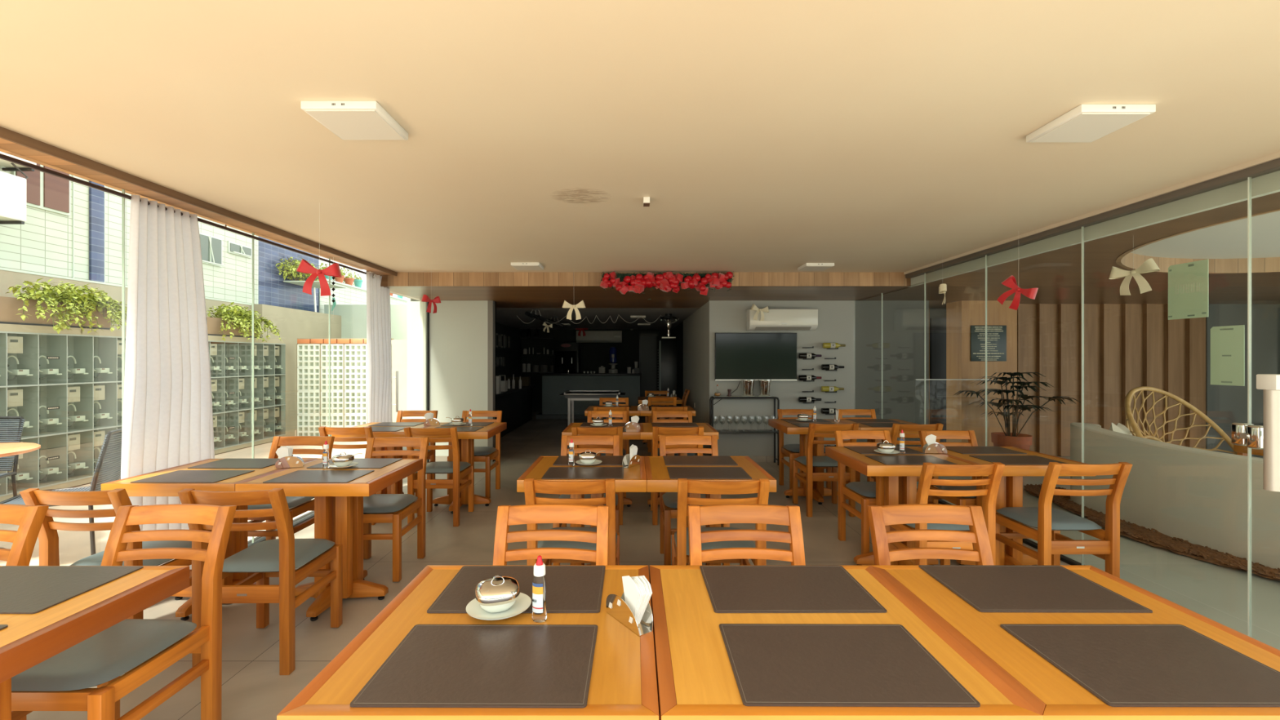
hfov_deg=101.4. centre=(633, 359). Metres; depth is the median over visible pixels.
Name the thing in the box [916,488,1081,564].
trim
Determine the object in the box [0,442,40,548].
bistro table
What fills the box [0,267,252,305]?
trim
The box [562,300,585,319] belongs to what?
ribbon bow
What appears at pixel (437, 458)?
baseboard
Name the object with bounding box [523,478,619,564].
dining chair
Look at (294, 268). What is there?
shrub
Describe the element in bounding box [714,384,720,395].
oil bottle
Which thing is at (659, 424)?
placemat
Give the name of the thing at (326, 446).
sanitizer bottle
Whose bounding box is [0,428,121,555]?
woven chair
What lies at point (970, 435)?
dining chair
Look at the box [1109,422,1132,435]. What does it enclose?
cushion
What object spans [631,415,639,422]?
paper napkins
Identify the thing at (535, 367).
canister
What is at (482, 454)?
dining chair
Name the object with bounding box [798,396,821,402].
wine bottle
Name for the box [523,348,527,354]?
jar
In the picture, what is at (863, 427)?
dining table
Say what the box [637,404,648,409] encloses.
napkin holder
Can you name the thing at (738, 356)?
television
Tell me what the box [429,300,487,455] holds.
wall
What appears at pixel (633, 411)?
dining table
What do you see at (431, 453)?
dining chair
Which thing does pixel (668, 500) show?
dining chair
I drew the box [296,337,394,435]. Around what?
screen
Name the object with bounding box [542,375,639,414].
wall
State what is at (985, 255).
trim
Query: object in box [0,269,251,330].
wall
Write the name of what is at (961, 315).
wall panel
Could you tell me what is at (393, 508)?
dining chair
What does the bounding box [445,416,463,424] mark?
sugar bowl
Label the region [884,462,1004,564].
dining chair
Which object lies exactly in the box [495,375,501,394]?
box
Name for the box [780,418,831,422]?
placemat
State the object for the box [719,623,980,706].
placemat
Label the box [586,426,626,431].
placemat
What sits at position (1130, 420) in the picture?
rattan chair
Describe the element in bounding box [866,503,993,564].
dining chair
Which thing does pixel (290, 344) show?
wall
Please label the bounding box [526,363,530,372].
canister
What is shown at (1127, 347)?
wall
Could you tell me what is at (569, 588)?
placemat
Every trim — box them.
[0,137,391,275]
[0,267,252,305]
[121,189,124,431]
[248,511,314,546]
[252,232,253,542]
[328,257,330,435]
[420,300,427,462]
[427,302,429,462]
[487,300,495,462]
[535,412,639,418]
[639,333,657,396]
[881,293,882,418]
[905,158,1279,278]
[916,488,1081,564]
[924,273,925,424]
[985,254,986,446]
[1029,303,1209,304]
[1081,226,1084,564]
[1115,208,1279,273]
[1247,177,1251,637]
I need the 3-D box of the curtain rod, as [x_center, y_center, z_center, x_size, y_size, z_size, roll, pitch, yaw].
[-2.805,-0.900,2.963,0.084,0.084,5.326,0,0,0]
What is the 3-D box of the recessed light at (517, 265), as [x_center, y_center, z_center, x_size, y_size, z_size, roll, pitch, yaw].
[-1.070,-0.939,5.300,0.280,0.033,0.281,0,0,0]
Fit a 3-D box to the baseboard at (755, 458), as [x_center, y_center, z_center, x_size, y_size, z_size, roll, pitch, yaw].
[2.030,1.367,7.184,1.980,0.085,0.012,0,0,0]
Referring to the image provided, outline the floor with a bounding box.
[26,412,1279,719]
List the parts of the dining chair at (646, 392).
rail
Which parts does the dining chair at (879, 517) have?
leg, rail, leg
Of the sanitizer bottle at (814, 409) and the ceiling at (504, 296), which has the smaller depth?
the sanitizer bottle at (814, 409)
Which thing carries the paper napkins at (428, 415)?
in the napkin holder at (433, 421)
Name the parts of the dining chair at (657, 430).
leg, leg, rail, leg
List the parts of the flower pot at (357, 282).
pot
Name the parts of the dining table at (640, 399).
table panel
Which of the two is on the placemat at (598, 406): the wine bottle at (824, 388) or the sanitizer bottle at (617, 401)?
the sanitizer bottle at (617, 401)
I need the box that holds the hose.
[10,162,28,178]
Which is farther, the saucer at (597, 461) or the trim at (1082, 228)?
the trim at (1082, 228)
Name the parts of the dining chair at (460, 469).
leg, leg, rail, rail, seat, leg, leg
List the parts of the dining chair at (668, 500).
leg, leg, rail, seat, leg, leg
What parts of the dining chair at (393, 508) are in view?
leg, seat, leg, rail, rail, leg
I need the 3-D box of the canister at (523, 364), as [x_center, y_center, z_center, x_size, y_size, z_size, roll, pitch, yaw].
[-2.893,0.227,13.840,0.104,0.225,0.102,0,0,0]
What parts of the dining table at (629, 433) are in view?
table panel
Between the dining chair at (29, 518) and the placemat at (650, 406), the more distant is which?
the placemat at (650, 406)
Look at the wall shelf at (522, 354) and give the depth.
13.75 m
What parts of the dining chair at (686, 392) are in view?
leg, leg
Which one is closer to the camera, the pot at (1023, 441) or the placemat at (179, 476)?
the placemat at (179, 476)
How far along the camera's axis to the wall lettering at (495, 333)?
11.94 m
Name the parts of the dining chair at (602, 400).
leg, rail, leg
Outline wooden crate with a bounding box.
[503,377,530,386]
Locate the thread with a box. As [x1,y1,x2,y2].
[1133,235,1133,270]
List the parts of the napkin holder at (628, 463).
plate, plate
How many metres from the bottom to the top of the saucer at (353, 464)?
0.017 m
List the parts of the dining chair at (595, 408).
leg, rail, leg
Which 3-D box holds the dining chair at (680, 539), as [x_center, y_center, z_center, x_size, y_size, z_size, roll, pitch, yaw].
[0.427,0.988,2.705,0.427,0.845,0.544,0,0,1]
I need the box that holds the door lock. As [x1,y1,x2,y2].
[1231,422,1262,449]
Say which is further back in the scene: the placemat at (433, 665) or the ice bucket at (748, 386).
the ice bucket at (748, 386)
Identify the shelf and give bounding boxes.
[283,280,346,288]
[521,354,553,355]
[715,429,777,432]
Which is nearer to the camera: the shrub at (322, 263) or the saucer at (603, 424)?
the saucer at (603, 424)
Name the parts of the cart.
leg, leg, rail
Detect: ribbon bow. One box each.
[296,258,342,296]
[421,294,440,313]
[542,322,552,332]
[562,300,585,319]
[575,328,588,336]
[750,303,768,320]
[938,283,946,304]
[996,275,1038,310]
[1108,257,1159,295]
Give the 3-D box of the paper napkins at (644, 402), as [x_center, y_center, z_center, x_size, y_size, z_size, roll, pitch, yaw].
[0.150,0.584,6.802,0.084,0.120,0.033,0,0,-5]
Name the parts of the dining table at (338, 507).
post, table panel, post, post, post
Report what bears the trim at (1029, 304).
attached to the wall at (1127, 347)
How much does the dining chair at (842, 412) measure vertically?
0.845 m
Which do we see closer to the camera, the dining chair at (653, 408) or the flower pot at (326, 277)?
the dining chair at (653, 408)
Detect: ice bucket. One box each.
[741,379,755,395]
[757,379,771,395]
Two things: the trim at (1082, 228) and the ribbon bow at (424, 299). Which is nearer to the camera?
the trim at (1082, 228)
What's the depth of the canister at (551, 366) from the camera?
13.76 m
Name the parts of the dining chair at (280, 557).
leg, rail, rail, leg, seat, leg, leg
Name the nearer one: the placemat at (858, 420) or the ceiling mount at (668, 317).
the placemat at (858, 420)
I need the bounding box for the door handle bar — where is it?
[1256,373,1279,491]
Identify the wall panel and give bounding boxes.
[946,300,1017,446]
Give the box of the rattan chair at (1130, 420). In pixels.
[1124,386,1237,454]
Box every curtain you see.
[120,194,214,569]
[365,271,392,422]
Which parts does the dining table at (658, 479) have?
post, post, post, table panel, post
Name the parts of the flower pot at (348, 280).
pot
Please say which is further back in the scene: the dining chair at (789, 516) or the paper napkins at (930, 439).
the paper napkins at (930, 439)
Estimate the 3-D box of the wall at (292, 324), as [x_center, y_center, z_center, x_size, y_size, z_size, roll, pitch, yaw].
[-6.900,0.200,10.900,0.200,2.420,2.600,0,0,0]
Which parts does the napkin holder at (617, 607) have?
plate, plate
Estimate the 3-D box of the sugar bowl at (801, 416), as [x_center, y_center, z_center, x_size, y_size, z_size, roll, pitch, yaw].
[1.772,0.598,5.485,0.112,0.082,0.112,0,0,0]
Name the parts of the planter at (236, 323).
stem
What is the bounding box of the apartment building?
[0,163,407,313]
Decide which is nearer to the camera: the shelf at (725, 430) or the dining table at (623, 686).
the dining table at (623, 686)
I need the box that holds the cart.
[558,390,625,448]
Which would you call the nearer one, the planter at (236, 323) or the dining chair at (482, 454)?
the dining chair at (482, 454)
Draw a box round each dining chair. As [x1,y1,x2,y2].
[0,503,48,719]
[11,503,236,719]
[19,488,191,673]
[177,488,342,675]
[248,435,334,540]
[318,426,397,524]
[363,437,429,582]
[395,410,437,496]
[404,426,474,526]
[447,410,502,497]
[493,503,608,564]
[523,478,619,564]
[552,435,619,564]
[571,426,623,524]
[587,410,626,497]
[593,406,629,453]
[599,397,628,418]
[644,391,669,422]
[647,396,676,452]
[650,406,687,456]
[650,426,703,524]
[653,410,695,496]
[659,435,729,564]
[671,478,769,564]
[675,389,689,418]
[687,503,805,564]
[777,408,831,488]
[792,422,858,516]
[834,430,891,554]
[837,408,876,481]
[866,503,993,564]
[867,423,943,504]
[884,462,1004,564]
[918,430,977,506]
[995,462,1133,577]
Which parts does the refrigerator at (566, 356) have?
door glass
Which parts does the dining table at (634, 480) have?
post, table panel, post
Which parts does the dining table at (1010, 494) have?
post, post, post, table panel, post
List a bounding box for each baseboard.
[429,455,448,462]
[728,455,795,462]
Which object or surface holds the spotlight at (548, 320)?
attached to the ceiling at (504, 296)
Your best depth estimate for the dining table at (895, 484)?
3.46 m
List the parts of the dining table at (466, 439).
post, post, table panel, post, post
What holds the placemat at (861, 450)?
on the dining table at (895, 484)
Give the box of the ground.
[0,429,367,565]
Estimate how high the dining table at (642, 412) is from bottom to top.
0.760 m
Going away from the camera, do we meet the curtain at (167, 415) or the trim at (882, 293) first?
the curtain at (167, 415)
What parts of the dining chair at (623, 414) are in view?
leg, rail, seat, leg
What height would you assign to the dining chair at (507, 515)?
0.845 m
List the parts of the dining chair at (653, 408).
leg, rail, leg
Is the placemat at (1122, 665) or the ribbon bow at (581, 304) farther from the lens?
the ribbon bow at (581, 304)
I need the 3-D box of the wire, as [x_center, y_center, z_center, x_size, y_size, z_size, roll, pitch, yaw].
[-0.651,-0.728,9.608,2.962,0.147,0.339,0,0,6]
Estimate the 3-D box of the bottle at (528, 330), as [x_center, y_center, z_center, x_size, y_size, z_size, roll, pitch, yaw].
[-2.763,-0.755,13.850,0.100,0.330,0.098,0,0,0]
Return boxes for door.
[392,292,419,412]
[640,336,657,405]
[929,318,946,442]
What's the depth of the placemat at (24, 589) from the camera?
1.52 m
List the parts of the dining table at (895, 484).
post, post, post, table panel, post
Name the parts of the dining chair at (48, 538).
leg, rail, leg, seat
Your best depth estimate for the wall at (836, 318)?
7.19 m
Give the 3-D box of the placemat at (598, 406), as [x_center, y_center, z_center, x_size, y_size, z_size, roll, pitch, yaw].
[-0.260,0.648,7.150,0.445,0.004,0.300,0,0,0]
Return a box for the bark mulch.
[1023,484,1279,580]
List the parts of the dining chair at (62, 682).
leg, seat, leg, rail, rail, leg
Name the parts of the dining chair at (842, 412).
leg, rail, leg, leg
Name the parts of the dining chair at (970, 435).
leg, rail, rail, seat, leg, leg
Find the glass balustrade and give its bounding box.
[915,378,989,379]
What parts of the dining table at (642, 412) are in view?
table panel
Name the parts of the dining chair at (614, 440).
leg, leg, seat, rail, leg, leg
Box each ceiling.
[0,0,1279,272]
[366,270,911,328]
[858,191,1279,308]
[1131,210,1279,258]
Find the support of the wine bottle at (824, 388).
on the holder
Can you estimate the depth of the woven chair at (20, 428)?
4.51 m
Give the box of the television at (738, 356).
[715,333,796,380]
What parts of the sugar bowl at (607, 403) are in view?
lid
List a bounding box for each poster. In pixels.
[1168,258,1208,319]
[1210,324,1244,386]
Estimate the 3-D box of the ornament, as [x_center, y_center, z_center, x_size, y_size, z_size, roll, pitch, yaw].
[-2.715,-0.642,4.750,0.030,0.566,0.030,0,0,-45]
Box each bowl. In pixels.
[331,452,362,466]
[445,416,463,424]
[475,575,519,613]
[578,449,605,463]
[580,459,595,463]
[592,417,604,425]
[604,400,613,405]
[647,391,653,396]
[796,412,808,420]
[875,440,895,453]
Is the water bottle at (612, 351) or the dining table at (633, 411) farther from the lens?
the water bottle at (612, 351)
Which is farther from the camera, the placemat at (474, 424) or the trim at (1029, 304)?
the trim at (1029, 304)
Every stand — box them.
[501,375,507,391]
[634,368,639,373]
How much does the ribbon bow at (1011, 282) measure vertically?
0.265 m
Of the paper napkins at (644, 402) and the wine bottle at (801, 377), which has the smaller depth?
the paper napkins at (644, 402)
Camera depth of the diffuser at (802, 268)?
5.32 m
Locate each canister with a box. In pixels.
[521,363,525,372]
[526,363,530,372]
[532,364,538,372]
[540,364,547,372]
[549,365,553,372]
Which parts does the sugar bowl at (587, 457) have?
lid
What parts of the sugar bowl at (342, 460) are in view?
lid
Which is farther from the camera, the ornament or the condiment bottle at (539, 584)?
the ornament
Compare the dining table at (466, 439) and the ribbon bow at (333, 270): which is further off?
the dining table at (466, 439)
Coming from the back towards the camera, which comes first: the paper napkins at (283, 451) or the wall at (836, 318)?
the wall at (836, 318)
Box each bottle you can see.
[322,440,329,468]
[468,408,472,426]
[507,378,510,388]
[511,373,515,388]
[519,376,521,388]
[527,328,530,337]
[532,555,546,622]
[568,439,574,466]
[608,346,617,363]
[608,409,612,426]
[615,395,618,407]
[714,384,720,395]
[798,352,822,358]
[798,374,822,380]
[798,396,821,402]
[813,405,816,421]
[820,386,844,391]
[820,408,835,413]
[821,364,844,369]
[822,342,845,348]
[899,430,905,453]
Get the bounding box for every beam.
[387,272,906,286]
[908,170,1279,287]
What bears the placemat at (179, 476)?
on the dining table at (237, 541)
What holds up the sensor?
attached to the ceiling at (759, 135)
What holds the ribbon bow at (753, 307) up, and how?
attached to the air conditioner at (777, 319)
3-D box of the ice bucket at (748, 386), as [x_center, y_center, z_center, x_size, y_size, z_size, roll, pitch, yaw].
[1.542,0.382,7.058,0.184,0.212,0.188,0,0,0]
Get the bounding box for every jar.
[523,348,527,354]
[626,367,631,373]
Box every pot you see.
[324,266,332,279]
[334,271,344,283]
[343,272,354,285]
[353,275,363,287]
[991,431,1032,450]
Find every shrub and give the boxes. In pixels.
[275,257,321,280]
[319,261,362,285]
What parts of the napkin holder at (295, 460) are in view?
plate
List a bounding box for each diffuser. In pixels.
[511,265,542,270]
[799,266,832,271]
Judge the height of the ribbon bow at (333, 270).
0.224 m
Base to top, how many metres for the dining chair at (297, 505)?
0.845 m
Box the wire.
[516,315,679,324]
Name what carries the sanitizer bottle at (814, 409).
on the placemat at (789, 420)
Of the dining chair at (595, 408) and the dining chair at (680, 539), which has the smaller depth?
the dining chair at (680, 539)
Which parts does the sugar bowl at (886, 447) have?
lid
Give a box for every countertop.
[495,385,533,397]
[536,373,641,375]
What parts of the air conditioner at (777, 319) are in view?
panel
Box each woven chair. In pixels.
[0,416,25,497]
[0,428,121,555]
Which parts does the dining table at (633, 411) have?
table panel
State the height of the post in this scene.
0.554 m
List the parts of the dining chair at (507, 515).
leg, rail, leg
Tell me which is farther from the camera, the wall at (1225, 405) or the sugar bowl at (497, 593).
the wall at (1225, 405)
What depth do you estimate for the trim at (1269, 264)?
4.82 m
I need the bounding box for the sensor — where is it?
[643,196,649,206]
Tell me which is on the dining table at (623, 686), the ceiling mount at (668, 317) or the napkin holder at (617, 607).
the napkin holder at (617, 607)
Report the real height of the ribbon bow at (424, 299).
0.190 m
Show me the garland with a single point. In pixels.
(665, 282)
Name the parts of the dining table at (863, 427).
post, table panel, post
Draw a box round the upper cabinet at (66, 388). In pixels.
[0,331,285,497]
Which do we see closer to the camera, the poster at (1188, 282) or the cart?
the poster at (1188, 282)
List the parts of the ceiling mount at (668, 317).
plate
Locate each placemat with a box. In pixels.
[0,565,142,613]
[0,624,8,630]
[130,470,254,483]
[187,458,279,468]
[262,470,374,483]
[306,457,402,468]
[350,624,597,707]
[368,422,424,426]
[371,426,404,431]
[426,565,605,613]
[435,426,484,431]
[440,422,493,426]
[541,466,623,479]
[552,455,624,465]
[580,422,626,426]
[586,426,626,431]
[598,405,631,408]
[648,405,681,408]
[651,422,698,426]
[662,455,737,465]
[666,466,751,479]
[699,565,887,613]
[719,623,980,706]
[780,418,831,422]
[790,422,835,426]
[843,446,924,453]
[845,418,900,422]
[859,422,908,426]
[864,455,957,464]
[918,564,1152,613]
[945,446,1026,453]
[968,455,1067,464]
[1000,623,1279,706]
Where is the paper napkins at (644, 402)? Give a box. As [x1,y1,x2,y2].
[642,400,648,404]
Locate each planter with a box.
[0,277,127,333]
[206,302,280,342]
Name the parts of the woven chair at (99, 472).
seat, frame, leg, backrest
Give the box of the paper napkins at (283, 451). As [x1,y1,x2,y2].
[275,445,293,458]
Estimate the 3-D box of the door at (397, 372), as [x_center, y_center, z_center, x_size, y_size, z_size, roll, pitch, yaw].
[-2.841,0.298,6.505,0.068,2.184,1.190,0,0,0]
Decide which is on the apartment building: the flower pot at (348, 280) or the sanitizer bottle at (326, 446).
the flower pot at (348, 280)
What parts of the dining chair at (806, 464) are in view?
leg, leg, seat, rail, rail, leg, leg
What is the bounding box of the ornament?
[331,257,336,319]
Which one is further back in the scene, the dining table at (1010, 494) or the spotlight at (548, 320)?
the spotlight at (548, 320)
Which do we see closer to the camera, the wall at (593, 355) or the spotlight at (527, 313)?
the spotlight at (527, 313)
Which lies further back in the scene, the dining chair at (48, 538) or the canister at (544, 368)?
the canister at (544, 368)
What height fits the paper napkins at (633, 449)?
0.120 m
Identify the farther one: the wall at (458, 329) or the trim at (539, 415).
the trim at (539, 415)
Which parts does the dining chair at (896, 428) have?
leg, leg, rail, leg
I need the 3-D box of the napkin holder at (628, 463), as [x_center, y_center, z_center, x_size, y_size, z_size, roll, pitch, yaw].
[-0.012,0.615,3.190,0.061,0.070,0.144,0,0,30]
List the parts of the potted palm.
stem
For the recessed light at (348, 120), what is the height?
0.033 m
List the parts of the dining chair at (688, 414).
leg, rail, seat, leg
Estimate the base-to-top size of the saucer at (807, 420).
0.017 m
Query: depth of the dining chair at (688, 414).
5.72 m
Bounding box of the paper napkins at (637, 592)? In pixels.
[622,575,652,624]
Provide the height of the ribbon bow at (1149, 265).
0.224 m
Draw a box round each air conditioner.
[576,330,622,342]
[746,308,817,330]
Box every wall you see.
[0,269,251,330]
[0,323,294,502]
[251,304,341,429]
[324,304,407,339]
[391,339,407,422]
[407,297,420,418]
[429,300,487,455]
[495,322,520,380]
[520,328,672,412]
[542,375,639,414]
[672,300,855,455]
[855,300,946,446]
[928,307,929,424]
[1017,303,1205,456]
[1070,422,1279,569]
[1205,304,1279,456]
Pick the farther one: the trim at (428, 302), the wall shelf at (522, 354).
the wall shelf at (522, 354)
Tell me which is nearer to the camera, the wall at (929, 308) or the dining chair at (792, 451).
the dining chair at (792, 451)
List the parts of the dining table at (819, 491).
post, post, table panel, post, post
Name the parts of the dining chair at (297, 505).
leg, seat, leg, rail, rail, leg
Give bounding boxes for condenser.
[0,151,36,171]
[0,171,26,224]
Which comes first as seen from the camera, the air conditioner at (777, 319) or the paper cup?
the air conditioner at (777, 319)
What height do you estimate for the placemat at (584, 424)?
0.004 m
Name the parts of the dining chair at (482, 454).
leg, leg, rail, seat, leg, leg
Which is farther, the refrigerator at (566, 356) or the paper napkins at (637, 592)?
the refrigerator at (566, 356)
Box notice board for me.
[970,325,1006,361]
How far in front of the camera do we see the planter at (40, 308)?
5.64 m
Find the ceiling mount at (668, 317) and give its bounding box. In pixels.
[660,313,676,338]
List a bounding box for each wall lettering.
[495,333,510,347]
[495,356,504,366]
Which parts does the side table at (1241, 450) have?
leg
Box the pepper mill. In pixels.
[727,389,731,395]
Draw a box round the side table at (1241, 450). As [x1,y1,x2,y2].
[1233,444,1262,456]
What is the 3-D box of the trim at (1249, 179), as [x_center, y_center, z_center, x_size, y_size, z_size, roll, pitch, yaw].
[3.020,0.245,2.570,0.012,2.280,0.006,0,0,0]
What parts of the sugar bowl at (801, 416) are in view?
lid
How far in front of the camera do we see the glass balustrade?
6.89 m
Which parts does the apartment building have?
pilaster trim, pane, sash, pane, sash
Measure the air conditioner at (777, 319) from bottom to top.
0.285 m
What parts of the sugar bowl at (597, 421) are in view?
lid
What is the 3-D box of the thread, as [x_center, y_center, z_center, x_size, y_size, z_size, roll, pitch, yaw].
[3.242,-0.765,3.400,0.001,0.380,0.001,0,0,45]
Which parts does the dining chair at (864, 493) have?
leg, rail, seat, rail, leg, leg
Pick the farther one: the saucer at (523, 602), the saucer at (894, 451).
the saucer at (894, 451)
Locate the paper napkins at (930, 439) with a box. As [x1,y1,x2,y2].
[924,434,936,445]
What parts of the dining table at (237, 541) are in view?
table panel, post, post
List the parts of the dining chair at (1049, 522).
leg, seat, leg, leg, rail, rail, leg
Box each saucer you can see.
[328,462,358,468]
[448,422,466,425]
[466,592,531,620]
[575,459,601,465]
[590,423,606,426]
[795,418,811,421]
[874,448,900,454]
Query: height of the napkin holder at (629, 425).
0.070 m
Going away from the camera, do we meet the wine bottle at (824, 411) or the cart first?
the wine bottle at (824, 411)
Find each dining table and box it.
[0,565,189,719]
[101,458,314,620]
[235,458,422,621]
[276,564,659,719]
[331,422,426,493]
[412,422,506,513]
[516,456,646,564]
[561,422,639,506]
[584,405,639,419]
[637,396,681,444]
[639,422,718,506]
[640,405,695,443]
[644,456,776,564]
[649,564,1043,719]
[768,418,860,504]
[825,446,981,564]
[832,418,919,481]
[871,564,1279,719]
[920,446,1095,564]
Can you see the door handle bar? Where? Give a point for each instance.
(1269, 384)
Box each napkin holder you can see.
[274,454,304,468]
[423,417,439,426]
[605,592,653,636]
[622,453,639,468]
[624,421,640,429]
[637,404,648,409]
[922,442,946,453]
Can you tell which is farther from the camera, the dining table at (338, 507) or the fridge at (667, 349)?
the fridge at (667, 349)
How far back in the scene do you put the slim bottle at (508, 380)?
10.87 m
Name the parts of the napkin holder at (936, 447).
plate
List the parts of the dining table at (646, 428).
table panel, post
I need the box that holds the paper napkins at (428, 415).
[424,412,433,419]
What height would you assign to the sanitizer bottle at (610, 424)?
0.160 m
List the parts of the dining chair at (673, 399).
leg, rail, leg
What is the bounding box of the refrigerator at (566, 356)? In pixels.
[553,342,581,373]
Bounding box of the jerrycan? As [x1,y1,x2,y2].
[599,365,605,373]
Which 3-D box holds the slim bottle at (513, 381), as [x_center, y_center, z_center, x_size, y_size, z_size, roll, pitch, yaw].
[-2.495,0.460,10.900,0.060,0.299,0.058,0,0,0]
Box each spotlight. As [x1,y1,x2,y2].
[524,309,546,321]
[546,316,563,327]
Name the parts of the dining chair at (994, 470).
leg, leg, seat, leg, rail, rail, leg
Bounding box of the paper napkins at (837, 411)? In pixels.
[835,408,839,420]
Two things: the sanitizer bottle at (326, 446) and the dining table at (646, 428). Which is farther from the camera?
the dining table at (646, 428)
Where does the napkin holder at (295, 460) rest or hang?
on the dining table at (338, 507)
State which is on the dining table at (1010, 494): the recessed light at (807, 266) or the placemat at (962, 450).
the placemat at (962, 450)
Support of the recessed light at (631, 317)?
in the ceiling at (504, 296)
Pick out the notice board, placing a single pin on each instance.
(996, 335)
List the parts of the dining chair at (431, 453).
leg, seat, rail, leg, leg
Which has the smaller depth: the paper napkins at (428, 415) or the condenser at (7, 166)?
the paper napkins at (428, 415)
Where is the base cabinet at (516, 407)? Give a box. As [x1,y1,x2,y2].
[495,387,532,437]
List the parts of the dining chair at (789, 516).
leg, rail, leg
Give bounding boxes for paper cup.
[634,361,638,368]
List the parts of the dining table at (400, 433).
post, post, table panel, post, post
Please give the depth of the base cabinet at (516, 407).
10.57 m
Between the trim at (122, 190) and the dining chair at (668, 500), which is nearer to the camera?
the trim at (122, 190)
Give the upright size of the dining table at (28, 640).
0.760 m
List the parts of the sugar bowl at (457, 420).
lid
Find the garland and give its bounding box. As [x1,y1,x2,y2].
[600,271,734,299]
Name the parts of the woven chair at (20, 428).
backrest, leg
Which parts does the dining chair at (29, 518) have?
rail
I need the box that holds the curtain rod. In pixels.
[0,153,374,278]
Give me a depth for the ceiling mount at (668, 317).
9.26 m
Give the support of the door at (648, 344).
in the wall at (593, 355)
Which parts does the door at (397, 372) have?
handle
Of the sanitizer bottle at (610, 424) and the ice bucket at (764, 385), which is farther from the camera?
the ice bucket at (764, 385)
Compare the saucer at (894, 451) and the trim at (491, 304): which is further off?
the trim at (491, 304)
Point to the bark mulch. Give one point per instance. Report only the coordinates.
(1132, 531)
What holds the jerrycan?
on the countertop at (538, 374)
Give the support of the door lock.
attached to the window
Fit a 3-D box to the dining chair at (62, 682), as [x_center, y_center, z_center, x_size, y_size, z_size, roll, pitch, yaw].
[-1.766,0.988,1.795,0.427,0.845,0.544,0,0,0]
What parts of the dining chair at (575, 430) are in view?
leg, rail, leg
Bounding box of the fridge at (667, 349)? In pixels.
[657,339,676,405]
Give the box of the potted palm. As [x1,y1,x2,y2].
[953,372,1081,450]
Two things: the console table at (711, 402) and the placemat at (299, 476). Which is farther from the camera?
the console table at (711, 402)
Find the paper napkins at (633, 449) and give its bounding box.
[629,444,637,459]
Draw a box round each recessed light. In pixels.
[301,101,408,139]
[511,262,543,270]
[630,315,645,318]
[637,323,650,325]
[797,262,834,271]
[1026,104,1155,142]
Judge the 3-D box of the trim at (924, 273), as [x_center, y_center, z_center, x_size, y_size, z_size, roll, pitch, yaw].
[3.020,0.245,5.430,0.012,2.280,0.006,0,0,0]
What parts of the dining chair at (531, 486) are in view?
leg, rail, seat, leg, leg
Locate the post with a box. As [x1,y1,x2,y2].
[313,287,316,311]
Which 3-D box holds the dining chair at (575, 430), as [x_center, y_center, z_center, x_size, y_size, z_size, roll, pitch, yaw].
[-0.306,0.988,4.635,0.427,0.845,0.544,0,0,0]
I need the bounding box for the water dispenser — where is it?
[608,346,617,373]
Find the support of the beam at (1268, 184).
attached to the ceiling at (1056, 274)
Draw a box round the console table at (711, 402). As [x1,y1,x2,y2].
[709,395,779,465]
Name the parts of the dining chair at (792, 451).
leg, leg, rail, seat, leg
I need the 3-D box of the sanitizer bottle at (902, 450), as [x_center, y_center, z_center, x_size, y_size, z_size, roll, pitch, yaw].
[1.845,0.566,3.600,0.037,0.160,0.030,0,0,16]
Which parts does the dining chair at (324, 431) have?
leg, rail, leg, leg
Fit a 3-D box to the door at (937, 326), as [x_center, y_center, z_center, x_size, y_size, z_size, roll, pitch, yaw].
[4.790,0.385,8.220,0.260,2.050,0.040,0,0,0]
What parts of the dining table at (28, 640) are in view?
post, table panel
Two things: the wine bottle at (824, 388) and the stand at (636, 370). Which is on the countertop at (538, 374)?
the stand at (636, 370)
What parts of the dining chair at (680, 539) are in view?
leg, leg, seat, rail, leg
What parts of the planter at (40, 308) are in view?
stem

